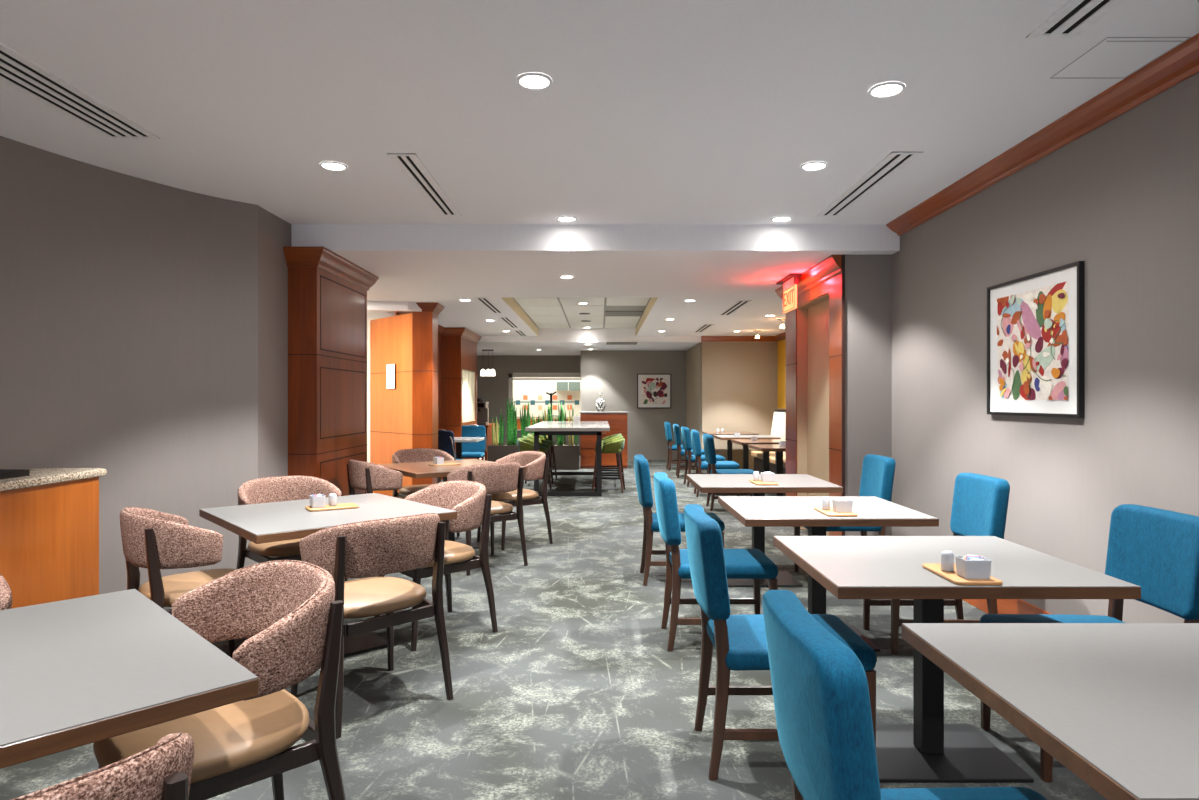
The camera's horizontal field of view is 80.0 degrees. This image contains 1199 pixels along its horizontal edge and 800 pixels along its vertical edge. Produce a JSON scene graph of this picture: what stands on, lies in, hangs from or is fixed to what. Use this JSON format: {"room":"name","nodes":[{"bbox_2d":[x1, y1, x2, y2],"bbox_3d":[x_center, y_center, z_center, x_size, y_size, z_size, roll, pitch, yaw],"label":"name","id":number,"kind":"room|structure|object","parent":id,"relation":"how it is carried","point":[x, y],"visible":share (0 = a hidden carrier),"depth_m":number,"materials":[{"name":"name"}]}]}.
{"room":"eatery","nodes":[
{"label":"eatery","id":0,"kind":"room"},
{"bbox_2d":[0,136,290,593],"bbox_3d":[-3.429,-0.046,2.425,0.866,2.853,9.691,0,0,8],"label":"wall","id":1,"kind":"structure","parent":0,"point":[144,323],"depth_m":4.72,"materials":[{"name":"paint"}]},
{"bbox_2d":[367,318,379,462],"bbox_3d":[-4.060,0.063,11.050,1.680,2.634,0.100,0,0,0],"label":"wall","id":2,"kind":"structure","parent":0,"point":[368,319],"depth_m":11.00,"materials":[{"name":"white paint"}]},
{"bbox_2d":[370,313,411,495],"bbox_3d":[-2.824,0.118,9.844,0.102,2.524,1.245,0,0,-44],"label":"wall","id":3,"kind":"structure","parent":0,"point":[390,337],"depth_m":9.82,"materials":[{"name":"brown wood"}]},
{"bbox_2d":[387,364,395,388],"bbox_3d":[-2.852,-0.320,9.783,0.018,0.340,0.230,0,0,-44],"label":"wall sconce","id":4,"kind":"object","parent":3,"relation":"attached to","point":[391,368],"visible":1,"depth_m":9.76,"materials":[{"name":"white glass"}]},
{"bbox_2d":[367,301,421,311],"bbox_3d":[-3.605,-1.200,9.034,2.644,0.110,0.198,0,0,-8],"label":"trim","id":5,"kind":"structure","parent":3,"relation":"attached to","point":[371,305],"depth_m":9.08,"materials":[{"name":"paint"}]},
{"bbox_2d":[395,315,441,478],"bbox_3d":[-2.800,0.063,11.210,0.100,2.634,2.480,0,0,0],"label":"wall","id":6,"kind":"structure","parent":0,"point":[439,334],"depth_m":12.29,"materials":[{"name":"brown wood"}]},
{"bbox_2d":[477,356,580,443],"bbox_3d":[-2.717,0.063,18.420,4.565,2.634,0.120,0,0,0],"label":"wall","id":7,"kind":"structure","parent":0,"point":[494,390],"depth_m":18.36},
{"bbox_2d":[509,373,580,430],"bbox_3d":[-1.383,0.045,18.415,1.893,1.490,0.210,0,0,0],"label":"window","id":8,"kind":"structure","parent":7,"relation":"in","point":[512,376],"depth_m":18.33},
{"bbox_2d":[513,380,580,415],"bbox_3d":[-1.750,0.030,19.730,6.700,2.700,2.740,0,0,0],"label":"wall","id":9,"kind":"structure","parent":0,"point":[532,388],"depth_m":21.00,"materials":[{"name":"white paint"}]},
{"bbox_2d":[513,395,578,409],"bbox_3d":[-2.569,0.073,20.994,3.947,0.426,0.012,0,0,0],"label":"trim","id":10,"kind":"structure","parent":9,"relation":"attached to","point":[525,397],"depth_m":20.99,"materials":[{"name":"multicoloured tile"}]},
{"bbox_2d":[556,381,580,390],"bbox_3d":[-0.900,-0.400,20.826,0.720,0.280,0.343,0,0,0],"label":"upper cabinet","id":11,"kind":"object","parent":9,"relation":"attached to","point":[560,385],"visible":0.93,"depth_m":20.66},
{"bbox_2d":[0,460,1106,799],"bbox_3d":[-0.400,1.430,8.050,9.200,0.100,20.900,0,0,0],"label":"floor","id":12,"kind":"structure","parent":0,"point":[578,692],"depth_m":3.35,"materials":[{"name":"carpet"}]},
{"bbox_2d":[0,574,11,609],"bbox_3d":[-2.069,0.944,2.029,0.639,0.871,0.590,0,0,-44],"label":"tub chair","id":13,"kind":"object","parent":12,"relation":"on","point":[5,591],"visible":0.68,"depth_m":2.22,"materials":[{"name":"brown fabric"}]},
{"bbox_2d":[0,468,106,608],"bbox_3d":[-3.233,0.887,2.885,0.766,0.985,2.570,0,0,0],"label":"base cabinet","id":14,"kind":"object","parent":12,"relation":"on","point":[49,517],"depth_m":3.75,"materials":[{"name":"orange wood"}]},
{"bbox_2d":[0,469,29,478],"bbox_3d":[-3.160,0.378,3.500,0.340,0.032,0.480,0,0,6],"label":"serving tray","id":15,"kind":"object","parent":14,"relation":"on","point":[4,473],"visible":1,"depth_m":3.65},
{"bbox_2d":[0,468,106,491],"bbox_3d":[-3.233,0.417,2.885,0.766,0.045,2.570,0,0,0],"label":"countertop","id":16,"kind":"structure","parent":14,"relation":"on","point":[38,476],"depth_m":3.79,"materials":[{"name":"stone"}]},
{"bbox_2d":[12,732,193,799],"bbox_3d":[-0.966,0.944,1.066,0.639,0.871,0.590,0,0,-44],"label":"tub chair","id":17,"kind":"object","parent":12,"relation":"on","point":[162,771],"visible":1,"depth_m":1.03,"materials":[{"name":"brown fabric"}]},
{"bbox_2d":[0,589,258,768],"bbox_3d":[-1.508,0.998,1.581,1.064,0.765,1.064,0,0,45],"label":"dining table","id":18,"kind":"object","parent":12,"relation":"on","point":[76,672],"visible":1,"depth_m":1.61,"materials":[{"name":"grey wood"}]},
{"bbox_2d":[120,507,237,657],"bbox_3d":[-1.979,0.944,3.471,0.590,0.871,0.639,0,0,-44],"label":"tub chair","id":19,"kind":"object","parent":12,"relation":"on","point":[153,540],"visible":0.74,"depth_m":3.21,"materials":[{"name":"brown fabric"}]},
{"bbox_2d":[93,560,345,799],"bbox_3d":[-1.066,0.944,2.014,0.590,0.871,0.639,0,0,-44],"label":"tub chair","id":20,"kind":"object","parent":12,"relation":"on","point":[288,611],"visible":0.85,"depth_m":1.96,"materials":[{"name":"fabric"}]},
{"bbox_2d":[236,475,347,580],"bbox_3d":[-1.959,0.944,4.569,0.639,0.871,0.590,0,0,-44],"label":"tub chair","id":21,"kind":"object","parent":12,"relation":"on","point":[296,487],"visible":0.42,"depth_m":4.62,"materials":[{"name":"fabric"}]},
{"bbox_2d":[199,493,456,656],"bbox_3d":[-1.523,0.998,3.997,1.045,0.765,1.045,0,0,-42],"label":"dining table","id":22,"kind":"object","parent":12,"relation":"on","point":[259,523],"visible":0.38,"depth_m":3.88,"materials":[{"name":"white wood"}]},
{"bbox_2d":[305,503,358,511],"bbox_3d":[-1.518,0.608,4.060,0.270,0.012,0.160,0,0,-31],"label":"serving board","id":23,"kind":"object","parent":22,"relation":"on","point":[343,505],"visible":0.95,"depth_m":4.01,"materials":[{"name":"brown wood"}]},
{"bbox_2d":[309,494,325,507],"bbox_3d":[-1.595,0.571,4.043,0.074,0.062,0.092,0,0,-31],"label":"caddy","id":24,"kind":"object","parent":23,"relation":"on","point":[318,501],"visible":0.98,"depth_m":4.01,"materials":[{"name":"white ceramic"}]},
{"bbox_2d":[283,247,378,495],"bbox_3d":[-2.438,0.063,6.570,0.368,2.634,1.460,0,0,0],"label":"column","id":25,"kind":"structure","parent":12,"relation":"on","point":[327,292],"depth_m":6.12,"materials":[{"name":"brown wood"}]},
{"bbox_2d":[291,513,453,738],"bbox_3d":[-1.061,0.944,3.297,0.639,0.871,0.590,0,0,-44],"label":"tub chair","id":26,"kind":"object","parent":12,"relation":"on","point":[371,548],"visible":0.81,"depth_m":3.11,"materials":[{"name":"fabric"}]},
{"bbox_2d":[347,459,405,498],"bbox_3d":[-1.880,0.944,6.243,0.590,0.871,0.639,0,0,-37],"label":"tub chair","id":27,"kind":"object","parent":12,"relation":"on","point":[362,475],"visible":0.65,"depth_m":5.96,"materials":[{"name":"fabric"}]},
{"bbox_2d":[392,448,459,536],"bbox_3d":[-1.777,0.944,7.290,0.639,0.871,0.590,0,0,-37],"label":"tub chair","id":28,"kind":"object","parent":12,"relation":"on","point":[416,454],"visible":0.48,"depth_m":7.43,"materials":[{"name":"fabric"}]},
{"bbox_2d":[411,302,444,484],"bbox_3d":[-2.299,0.063,9.396,0.442,2.634,0.412,0,0,0],"label":"column","id":29,"kind":"structure","parent":12,"relation":"on","point":[424,323],"depth_m":9.28,"materials":[{"name":"brown wood"}]},
{"bbox_2d":[374,480,497,651],"bbox_3d":[-0.991,0.944,4.289,0.590,0.871,0.639,0,0,-41],"label":"tub chair","id":30,"kind":"object","parent":12,"relation":"on","point":[470,500],"visible":0.59,"depth_m":4.23,"materials":[{"name":"fabric"}]},
{"bbox_2d":[438,429,464,459],"bbox_3d":[-2.181,0.903,10.721,0.488,0.954,0.525,0,0,36],"label":"cafe chair","id":31,"kind":"object","parent":12,"relation":"on","point":[446,443],"visible":0.31,"depth_m":10.46,"materials":[{"name":"blue fabric"}]},
{"bbox_2d":[378,459,526,548],"bbox_3d":[-1.415,0.998,6.715,1.064,0.765,1.064,0,0,-36],"label":"dining table","id":32,"kind":"object","parent":12,"relation":"on","point":[416,470],"visible":0.4,"depth_m":6.61,"materials":[{"name":"brown wood"}]},
{"bbox_2d":[441,327,481,478],"bbox_3d":[-2.811,0.063,13.260,0.982,2.634,1.800,0,0,0],"label":"column","id":33,"kind":"structure","parent":12,"relation":"on","point":[459,344],"depth_m":12.45,"materials":[{"name":"brown wood"}]},
{"bbox_2d":[454,437,483,458],"bbox_3d":[-2.260,0.998,11.500,0.700,0.765,0.720,0,0,0],"label":"dining table","id":34,"kind":"object","parent":12,"relation":"on","point":[458,440],"visible":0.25,"depth_m":11.46,"materials":[{"name":"white stone"}]},
{"bbox_2d":[462,424,486,459],"bbox_3d":[-2.220,0.903,12.316,0.488,0.954,0.525,0,0,0],"label":"cafe chair","id":35,"kind":"object","parent":12,"relation":"on","point":[469,449],"visible":0.75,"depth_m":12.49,"materials":[{"name":"teal fabric"}]},
{"bbox_2d":[477,423,494,460],"bbox_3d":[-2.825,0.960,15.900,0.930,0.840,1.540,0,0,0],"label":"chair","id":36,"kind":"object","parent":12,"relation":"on","point":[488,430],"depth_m":15.33,"materials":[{"name":"brown wood"}]},
{"bbox_2d":[477,398,488,424],"bbox_3d":[-2.600,0.249,15.496,0.340,0.580,0.408,0,0,0],"label":"coffee machine","id":37,"kind":"object","parent":36,"relation":"on","point":[482,407],"visible":0.61,"depth_m":15.55,"materials":[{"name":"metal"}]},
{"bbox_2d":[447,462,527,575],"bbox_3d":[-0.983,0.944,6.000,0.639,0.871,0.590,0,0,-38],"label":"tub chair","id":38,"kind":"object","parent":12,"relation":"on","point":[505,476],"visible":0.62,"depth_m":5.83,"materials":[{"name":"fabric"}]},
{"bbox_2d":[477,451,552,549],"bbox_3d":[-0.830,0.944,6.927,0.590,0.871,0.639,0,0,-37],"label":"tub chair","id":39,"kind":"object","parent":12,"relation":"on","point":[537,465],"visible":0.77,"depth_m":6.83,"materials":[{"name":"fabric"}]},
{"bbox_2d":[487,444,579,469],"bbox_3d":[-1.310,1.140,14.350,1.810,0.480,0.420,0,0,0],"label":"planter box","id":40,"kind":"object","parent":12,"relation":"on","point":[567,457],"visible":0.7,"depth_m":14.14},
{"bbox_2d":[492,411,504,444],"bbox_3d":[-2.029,0.542,14.335,0.259,0.734,0.110,0,0,-11],"label":"snake plant","id":41,"kind":"object","parent":40,"relation":"on","point":[498,432],"visible":0.92,"depth_m":14.32,"materials":[{"name":"green plant"}]},
{"bbox_2d":[506,398,516,444],"bbox_3d":[-1.765,0.428,14.366,0.202,0.963,0.172,0,0,-27],"label":"snake plant","id":42,"kind":"object","parent":40,"relation":"on","point":[511,412],"visible":0.95,"depth_m":14.33,"materials":[{"name":"green plant"}]},
{"bbox_2d":[520,403,530,437],"bbox_3d":[-1.485,0.464,14.352,0.208,0.891,0.147,0,0,-17],"label":"snake plant","id":43,"kind":"object","parent":40,"relation":"on","point":[524,423],"visible":0.71,"depth_m":14.34,"materials":[{"name":"green plant"}]},
{"bbox_2d":[556,401,565,444],"bbox_3d":[-0.770,0.463,14.353,0.183,0.892,0.163,0,0,22],"label":"snake plant","id":44,"kind":"object","parent":40,"relation":"on","point":[561,413],"visible":0.57,"depth_m":14.31,"materials":[{"name":"green plant"}]},
{"bbox_2d":[517,438,551,488],"bbox_3d":[-1.004,0.981,10.850,0.484,0.799,0.528,0,0,6],"label":"counter stool","id":45,"kind":"object","parent":12,"relation":"on","point":[523,444],"visible":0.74,"depth_m":10.71,"materials":[{"name":"green fabric"}]},
{"bbox_2d":[523,436,553,483],"bbox_3d":[-1.004,0.981,11.600,0.484,0.799,0.528,0,0,1],"label":"counter stool","id":46,"kind":"object","parent":12,"relation":"on","point":[541,442],"visible":0.3,"depth_m":11.75,"materials":[{"name":"green fabric"}]},
{"bbox_2d":[527,434,556,481],"bbox_3d":[-1.004,0.981,12.350,0.484,0.799,0.528,0,0,6],"label":"counter stool","id":47,"kind":"object","parent":12,"relation":"on","point":[544,439],"visible":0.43,"depth_m":12.48,"materials":[{"name":"green fabric"}]},
{"bbox_2d":[525,421,609,495],"bbox_3d":[-0.455,0.887,11.725,1.210,0.985,3.090,0,0,0],"label":"table","id":48,"kind":"object","parent":12,"relation":"on","point":[549,428],"visible":0.86,"depth_m":10.25,"materials":[{"name":"white stone"}]},
{"bbox_2d":[580,411,627,467],"bbox_3d":[0.090,0.807,14.655,0.980,1.145,0.480,0,0,0],"label":"base cabinet","id":49,"kind":"object","parent":12,"relation":"on","point":[617,420],"visible":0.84,"depth_m":14.43,"materials":[{"name":"brown wood"}]},
{"bbox_2d":[592,438,624,492],"bbox_3d":[0.144,0.981,10.850,0.484,0.799,0.528,0,0,6],"label":"counter stool","id":50,"kind":"object","parent":12,"relation":"on","point":[616,446],"visible":0.91,"depth_m":10.65,"materials":[{"name":"green fabric"}]},
{"bbox_2d":[634,455,724,585],"bbox_3d":[0.601,0.907,5.520,0.670,0.945,0.485,0,0,0],"label":"chair","id":51,"kind":"object","parent":12,"relation":"on","point":[641,465],"visible":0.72,"depth_m":5.31,"materials":[{"name":"teal fabric"}]},
{"bbox_2d":[664,422,695,470],"bbox_3d":[1.621,0.907,14.150,0.670,0.945,0.485,0,0,0],"label":"chair","id":52,"kind":"object","parent":12,"relation":"on","point":[667,425],"visible":0.7,"depth_m":13.94,"materials":[{"name":"teal fabric"}]},
{"bbox_2d":[673,424,707,477],"bbox_3d":[1.661,0.907,12.852,0.670,0.945,0.485,0,0,3],"label":"chair","id":53,"kind":"object","parent":12,"relation":"on","point":[676,428],"visible":0.7,"depth_m":12.65,"materials":[{"name":"teal fabric"}]},
{"bbox_2d":[681,427,724,486],"bbox_3d":[1.661,0.907,11.549,0.670,0.945,0.485,0,0,-1],"label":"chair","id":54,"kind":"object","parent":12,"relation":"on","point":[685,431],"visible":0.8,"depth_m":11.34,"materials":[{"name":"teal fabric"}]},
{"bbox_2d":[691,429,739,496],"bbox_3d":[1.661,0.907,10.352,0.670,0.945,0.485,0,0,2],"label":"chair","id":55,"kind":"object","parent":12,"relation":"on","point":[695,437],"visible":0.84,"depth_m":10.14,"materials":[{"name":"teal fabric"}]},
{"bbox_2d":[654,472,778,651],"bbox_3d":[0.651,0.907,4.130,0.670,0.945,0.485,0,0,0],"label":"chair","id":56,"kind":"object","parent":12,"relation":"on","point":[753,564],"visible":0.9,"depth_m":3.92,"materials":[{"name":"teal fabric"}]},
{"bbox_2d":[703,433,753,510],"bbox_3d":[1.661,0.907,9.101,0.670,0.945,0.485,0,0,1],"label":"chair","id":57,"kind":"object","parent":12,"relation":"on","point":[708,440],"visible":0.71,"depth_m":8.92,"materials":[{"name":"teal fabric"}]},
{"bbox_2d":[702,432,758,460],"bbox_3d":[2.450,0.998,13.450,0.900,0.765,0.900,0,0,0],"label":"dining table","id":58,"kind":"object","parent":12,"relation":"on","point":[729,443],"visible":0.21,"depth_m":13.41,"materials":[{"name":"brown wood"}]},
{"bbox_2d":[713,435,780,468],"bbox_3d":[2.490,0.998,12.175,0.980,0.765,0.850,0,0,0],"label":"dining table","id":59,"kind":"object","parent":12,"relation":"on","point":[721,437],"visible":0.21,"depth_m":12.13,"materials":[{"name":"brown wood"}]},
{"bbox_2d":[731,439,785,471],"bbox_3d":[2.510,0.998,10.775,0.900,0.765,0.850,0,0,0],"label":"dining table","id":60,"kind":"object","parent":12,"relation":"on","point":[737,441],"visible":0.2,"depth_m":10.73,"materials":[{"name":"brown wood"}]},
{"bbox_2d":[686,474,842,586],"bbox_3d":[1.220,0.998,5.495,1.005,0.765,0.880,0,0,0],"label":"dining table","id":61,"kind":"object","parent":12,"relation":"on","point":[705,483],"visible":0.57,"depth_m":5.33,"materials":[{"name":"brown wood"}]},
{"bbox_2d":[748,444,785,495],"bbox_3d":[2.390,0.998,9.510,0.660,0.765,0.820,0,0,0],"label":"dining table","id":62,"kind":"object","parent":12,"relation":"on","point":[778,450],"visible":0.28,"depth_m":9.47,"materials":[{"name":"brown wood"}]},
{"bbox_2d":[750,408,785,473],"bbox_3d":[3.125,0.767,10.700,0.730,1.225,4.800,0,0,0],"label":"banquette","id":63,"kind":"object","parent":12,"relation":"on","point":[778,429],"visible":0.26,"depth_m":12.50,"materials":[{"name":"beige leather"}]},
{"bbox_2d":[684,504,876,780],"bbox_3d":[0.676,0.907,2.800,0.670,0.945,0.485,0,0,0],"label":"chair","id":64,"kind":"object","parent":12,"relation":"on","point":[739,642],"visible":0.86,"depth_m":2.60,"materials":[{"name":"teal fabric"}]},
{"bbox_2d":[775,255,844,535],"bbox_3d":[2.138,0.063,7.157,0.265,2.634,2.015,0,0,0],"label":"column","id":65,"kind":"structure","parent":12,"relation":"on","point":[815,330],"depth_m":7.19,"materials":[{"name":"brown wood"}]},
{"bbox_2d":[718,496,938,651],"bbox_3d":[1.259,0.998,4.138,1.005,0.765,0.860,0,0,0],"label":"dining table","id":66,"kind":"object","parent":12,"relation":"on","point":[751,511],"visible":0.59,"depth_m":3.98,"materials":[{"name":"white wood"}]},
{"bbox_2d":[814,507,857,516],"bbox_3d":[1.283,0.608,3.894,0.160,0.012,0.270,0,0,0],"label":"serving board","id":67,"kind":"object","parent":66,"relation":"on","point":[830,513],"visible":0.66,"depth_m":3.79,"materials":[{"name":"brown wood"}]},
{"bbox_2d":[832,499,852,511],"bbox_3d":[1.313,0.571,3.864,0.092,0.062,0.074,0,0,0],"label":"caddy","id":68,"kind":"object","parent":67,"relation":"on","point":[838,506],"visible":0.98,"depth_m":3.83,"materials":[{"name":"white ceramic"}]},
{"bbox_2d":[794,454,895,571],"bbox_3d":[1.889,0.907,5.540,0.670,0.945,0.485,0,0,0],"label":"chair","id":69,"kind":"object","parent":12,"relation":"on","point":[877,476],"visible":0.39,"depth_m":5.42,"materials":[{"name":"teal fabric"}]},
{"bbox_2d":[762,590,1046,799],"bbox_3d":[0.696,0.907,1.450,0.670,0.945,0.485,0,0,0],"label":"chair","id":70,"kind":"object","parent":12,"relation":"on","point":[820,688],"visible":1,"depth_m":1.29,"materials":[{"name":"teal fabric"}]},
{"bbox_2d":[863,473,1009,653],"bbox_3d":[1.914,0.907,4.100,0.670,0.945,0.485,0,0,0],"label":"chair","id":71,"kind":"object","parent":12,"relation":"on","point":[980,502],"visible":0.46,"depth_m":4.04,"materials":[{"name":"teal fabric"}]},
{"bbox_2d":[773,536,1140,782],"bbox_3d":[1.286,0.998,2.796,1.000,0.765,0.880,0,0,0],"label":"dining table","id":72,"kind":"object","parent":12,"relation":"on","point":[926,750],"visible":0.77,"depth_m":2.72,"materials":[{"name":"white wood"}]},
{"bbox_2d":[922,563,1002,584],"bbox_3d":[1.264,0.608,2.503,0.160,0.012,0.270,0,0,0],"label":"serving board","id":73,"kind":"object","parent":72,"relation":"on","point":[935,568],"visible":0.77,"depth_m":2.41,"materials":[{"name":"brown wood"}]},
{"bbox_2d":[941,550,953,571],"bbox_3d":[1.229,0.567,2.523,0.043,0.070,0.043,0,0,0],"label":"salt shaker","id":74,"kind":"object","parent":73,"relation":"on","point":[947,557],"visible":1,"depth_m":2.51,"materials":[{"name":"white ceramic"}]},
{"bbox_2d":[955,556,991,578],"bbox_3d":[1.276,0.571,2.441,0.092,0.062,0.074,0,0,0],"label":"caddy","id":75,"kind":"object","parent":73,"relation":"on","point":[968,569],"visible":0.99,"depth_m":2.41,"materials":[{"name":"white ceramic"}]},
{"bbox_2d":[902,623,1198,799],"bbox_3d":[1.332,0.998,1.537,1.000,0.765,0.870,0,0,0],"label":"dining table","id":76,"kind":"object","parent":12,"relation":"on","point":[1116,705],"visible":1,"depth_m":1.53,"materials":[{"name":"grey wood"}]},
{"bbox_2d":[979,504,1198,781],"bbox_3d":[1.929,0.907,2.800,0.670,0.945,0.485,0,0,0],"label":"chair","id":77,"kind":"object","parent":12,"relation":"on","point":[1156,550],"visible":0.52,"depth_m":2.81,"materials":[{"name":"teal fabric"}]},
{"bbox_2d":[477,328,700,355],"bbox_3d":[-0.400,-1.358,16.330,9.200,0.430,4.540,0,0,0],"label":"ceiling","id":78,"kind":"structure","parent":0,"point":[552,341],"depth_m":14.21,"materials":[{"name":"paint"}]},
{"bbox_2d":[291,224,899,335],"bbox_3d":[-0.400,-1.414,10.030,9.200,0.318,8.060,0,0,0],"label":"ceiling","id":79,"kind":"structure","parent":0,"point":[716,266],"depth_m":6.43,"materials":[{"name":"paint"}]},
{"bbox_2d":[475,298,502,312],"bbox_3d":[-1.455,-1.251,9.525,0.150,0.006,1.550,0,0,0],"label":"ceiling vent","id":80,"kind":"object","parent":79,"relation":"in","point":[486,302],"visible":1,"depth_m":9.45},
{"bbox_2d":[501,297,657,335],"bbox_3d":[-0.245,-1.331,11.405,1.930,0.150,5.310,0,0,0],"label":"trim","id":81,"kind":"structure","parent":79,"relation":"attached to","point":[510,301],"depth_m":10.33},
{"bbox_2d":[513,298,650,327],"bbox_3d":[-0.245,-1.431,11.405,1.930,0.050,5.310,0,0,0],"label":"ceiling tiles","id":82,"kind":"structure","parent":79,"relation":"attached to","point":[544,312],"depth_m":11.33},
{"bbox_2d":[605,311,643,315],"bbox_3d":[0.400,-1.411,11.680,0.600,0.013,0.640,0,0,0],"label":"grille","id":83,"kind":"object","parent":82,"relation":"attached to","point":[608,313],"visible":1,"depth_m":11.60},
{"bbox_2d":[719,300,751,314],"bbox_3d":[1.835,-1.251,9.775,0.170,0.006,1.550,0,0,0],"label":"ceiling vent","id":84,"kind":"object","parent":79,"relation":"in","point":[739,304],"visible":1,"depth_m":9.65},
{"bbox_2d":[776,273,801,312],"bbox_3d":[1.950,-1.087,7.360,0.120,0.334,0.560,0,0,0],"label":"exit sign","id":85,"kind":"object","parent":79,"relation":"hanging from","point":[790,282],"visible":1,"depth_m":7.29,"materials":[{"name":"orange"}]},
{"bbox_2d":[0,0,1198,223],"bbox_3d":[-0.600,-1.533,1.800,6.800,0.120,8.400,0,0,0],"label":"ceiling","id":86,"kind":"structure","parent":0,"point":[651,111],"depth_m":3.47,"materials":[{"name":"paint"}]},
{"bbox_2d":[0,43,159,138],"bbox_3d":[-2.615,-1.470,3.010,0.290,0.006,2.020,0,0,0],"label":"ceiling vent","id":87,"kind":"object","parent":86,"relation":"in","point":[17,72],"visible":1,"depth_m":3.48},
{"bbox_2d":[320,161,346,170],"bbox_3d":[-1.670,-1.468,4.490,0.164,0.010,0.164,0,0,0],"label":"recessed light","id":88,"kind":"object","parent":86,"relation":"in","point":[329,165],"visible":1,"depth_m":4.48,"materials":[{"name":"white"}]},
{"bbox_2d":[387,153,461,215],"bbox_3d":[-1.185,-1.470,4.985,0.170,0.006,1.430,0,0,0],"label":"ceiling vent","id":89,"kind":"object","parent":86,"relation":"in","point":[411,166],"visible":1,"depth_m":4.82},
{"bbox_2d":[517,72,551,89],"bbox_3d":[-0.300,-1.468,3.295,0.164,0.010,0.164,0,0,0],"label":"recessed light","id":90,"kind":"object","parent":86,"relation":"in","point":[531,80],"visible":1,"depth_m":3.29,"materials":[{"name":"white"}]},
{"bbox_2d":[800,161,827,170],"bbox_3d":[1.347,-1.468,4.490,0.164,0.010,0.164,0,0,0],"label":"recessed light","id":91,"kind":"object","parent":86,"relation":"in","point":[815,165],"visible":1,"depth_m":4.48,"materials":[{"name":"white"}]},
{"bbox_2d":[816,152,922,216],"bbox_3d":[1.827,-1.470,4.980,0.185,0.006,1.480,0,0,0],"label":"ceiling vent","id":92,"kind":"object","parent":86,"relation":"in","point":[894,162],"visible":1,"depth_m":4.82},
{"bbox_2d":[868,81,904,97],"bbox_3d":[1.360,-1.468,3.386,0.164,0.010,0.164,0,0,0],"label":"recessed light","id":93,"kind":"object","parent":86,"relation":"in","point":[886,89],"visible":1,"depth_m":3.38,"materials":[{"name":"white"}]},
{"bbox_2d":[1026,0,1124,37],"bbox_3d":[1.830,-1.470,2.150,0.200,0.006,1.500,0,0,0],"label":"ceiling vent","id":94,"kind":"object","parent":86,"relation":"in","point":[1074,17],"visible":1,"depth_m":2.75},
{"bbox_2d":[1050,37,1190,78],"bbox_3d":[2.230,-1.471,3.085,0.340,0.002,0.370,0,0,0],"label":"access panel","id":95,"kind":"object","parent":86,"relation":"attached to","point":[1107,37],"visible":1,"depth_m":2.97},
{"bbox_2d":[581,350,685,453],"bbox_3d":[0.833,0.063,17.480,2.535,2.634,1.960,0,0,0],"label":"wall","id":96,"kind":"structure","parent":0,"point":[612,374],"depth_m":16.50,"materials":[{"name":"paint"}]},
{"bbox_2d":[637,374,670,407],"bbox_3d":[1.260,-0.207,16.485,0.785,0.800,0.029,0,0,0],"label":"framed picture","id":97,"kind":"object","parent":96,"relation":"attached to","point":[653,390],"visible":1,"depth_m":16.48},
{"bbox_2d":[641,378,666,403],"bbox_3d":[1.260,-0.207,16.480,0.600,0.600,0.004,0,0,0],"label":"print","id":98,"kind":"object","parent":97,"relation":"attached to","point":[653,390],"depth_m":16.48},
{"bbox_2d":[627,454,684,459],"bbox_3d":[0.785,1.315,16.492,2.430,0.130,0.015,0,0,0],"label":"baseboard","id":99,"kind":"structure","parent":96,"relation":"attached to","point":[629,456],"depth_m":16.48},
{"bbox_2d":[686,342,700,465],"bbox_3d":[2.060,0.063,15.440,0.120,2.634,2.520,0,0,0],"label":"wall","id":100,"kind":"structure","parent":0,"point":[693,355],"depth_m":15.21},
{"bbox_2d":[701,342,776,469],"bbox_3d":[2.810,0.063,14.125,1.580,2.634,0.110,0,0,0],"label":"wall","id":101,"kind":"structure","parent":0,"point":[739,379],"depth_m":14.07,"materials":[{"name":"paint"}]},
{"bbox_2d":[777,339,785,407],"bbox_3d":[3.550,0.063,11.065,0.100,2.634,5.990,0,0,0],"label":"wall","id":102,"kind":"structure","parent":0,"point":[781,345],"depth_m":13.75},
{"bbox_2d":[701,332,785,341],"bbox_3d":[2.750,-1.200,11.080,1.500,0.110,5.960,0,0,0],"label":"trim","id":103,"kind":"structure","parent":102,"relation":"attached to","point":[782,336],"depth_m":14.00,"materials":[{"name":"brown wood"}]},
{"bbox_2d":[845,255,891,535],"bbox_3d":[2.372,0.063,6.232,0.536,2.634,0.135,0,0,0],"label":"wall","id":104,"kind":"structure","parent":0,"point":[868,278],"depth_m":6.17,"materials":[{"name":"paint"}]},
{"bbox_2d":[892,72,1198,622],"bbox_3d":[2.580,-0.046,1.883,0.120,2.853,8.565,0,0,0],"label":"wall","id":105,"kind":"structure","parent":0,"point":[1121,199],"depth_m":3.71,"materials":[{"name":"paint"}]},
{"bbox_2d":[962,599,1050,613],"bbox_3d":[2.511,1.285,1.883,0.018,0.190,8.565,0,0,0],"label":"baseboard","id":106,"kind":"structure","parent":105,"relation":"attached to","point":[1004,606],"depth_m":4.35,"materials":[{"name":"brown wood"}]},
{"bbox_2d":[987,261,1084,417],"bbox_3d":[2.505,-0.315,4.155,0.029,0.815,0.885,0,0,0],"label":"framed picture","id":107,"kind":"object","parent":105,"relation":"attached to","point":[1036,322],"visible":1,"depth_m":4.08},
{"bbox_2d":[997,281,1068,399],"bbox_3d":[2.499,-0.318,4.155,0.008,0.635,0.680,0,0,0],"label":"print","id":108,"kind":"object","parent":107,"relation":"attached to","point":[1033,321],"depth_m":4.11},
{"bbox_2d":[886,33,1198,235],"bbox_3d":[2.462,-1.425,1.800,0.115,0.095,8.399,0,0,0],"label":"trim","id":109,"kind":"structure","parent":105,"relation":"attached to","point":[1180,63],"depth_m":3.72,"materials":[{"name":"brown wood"}]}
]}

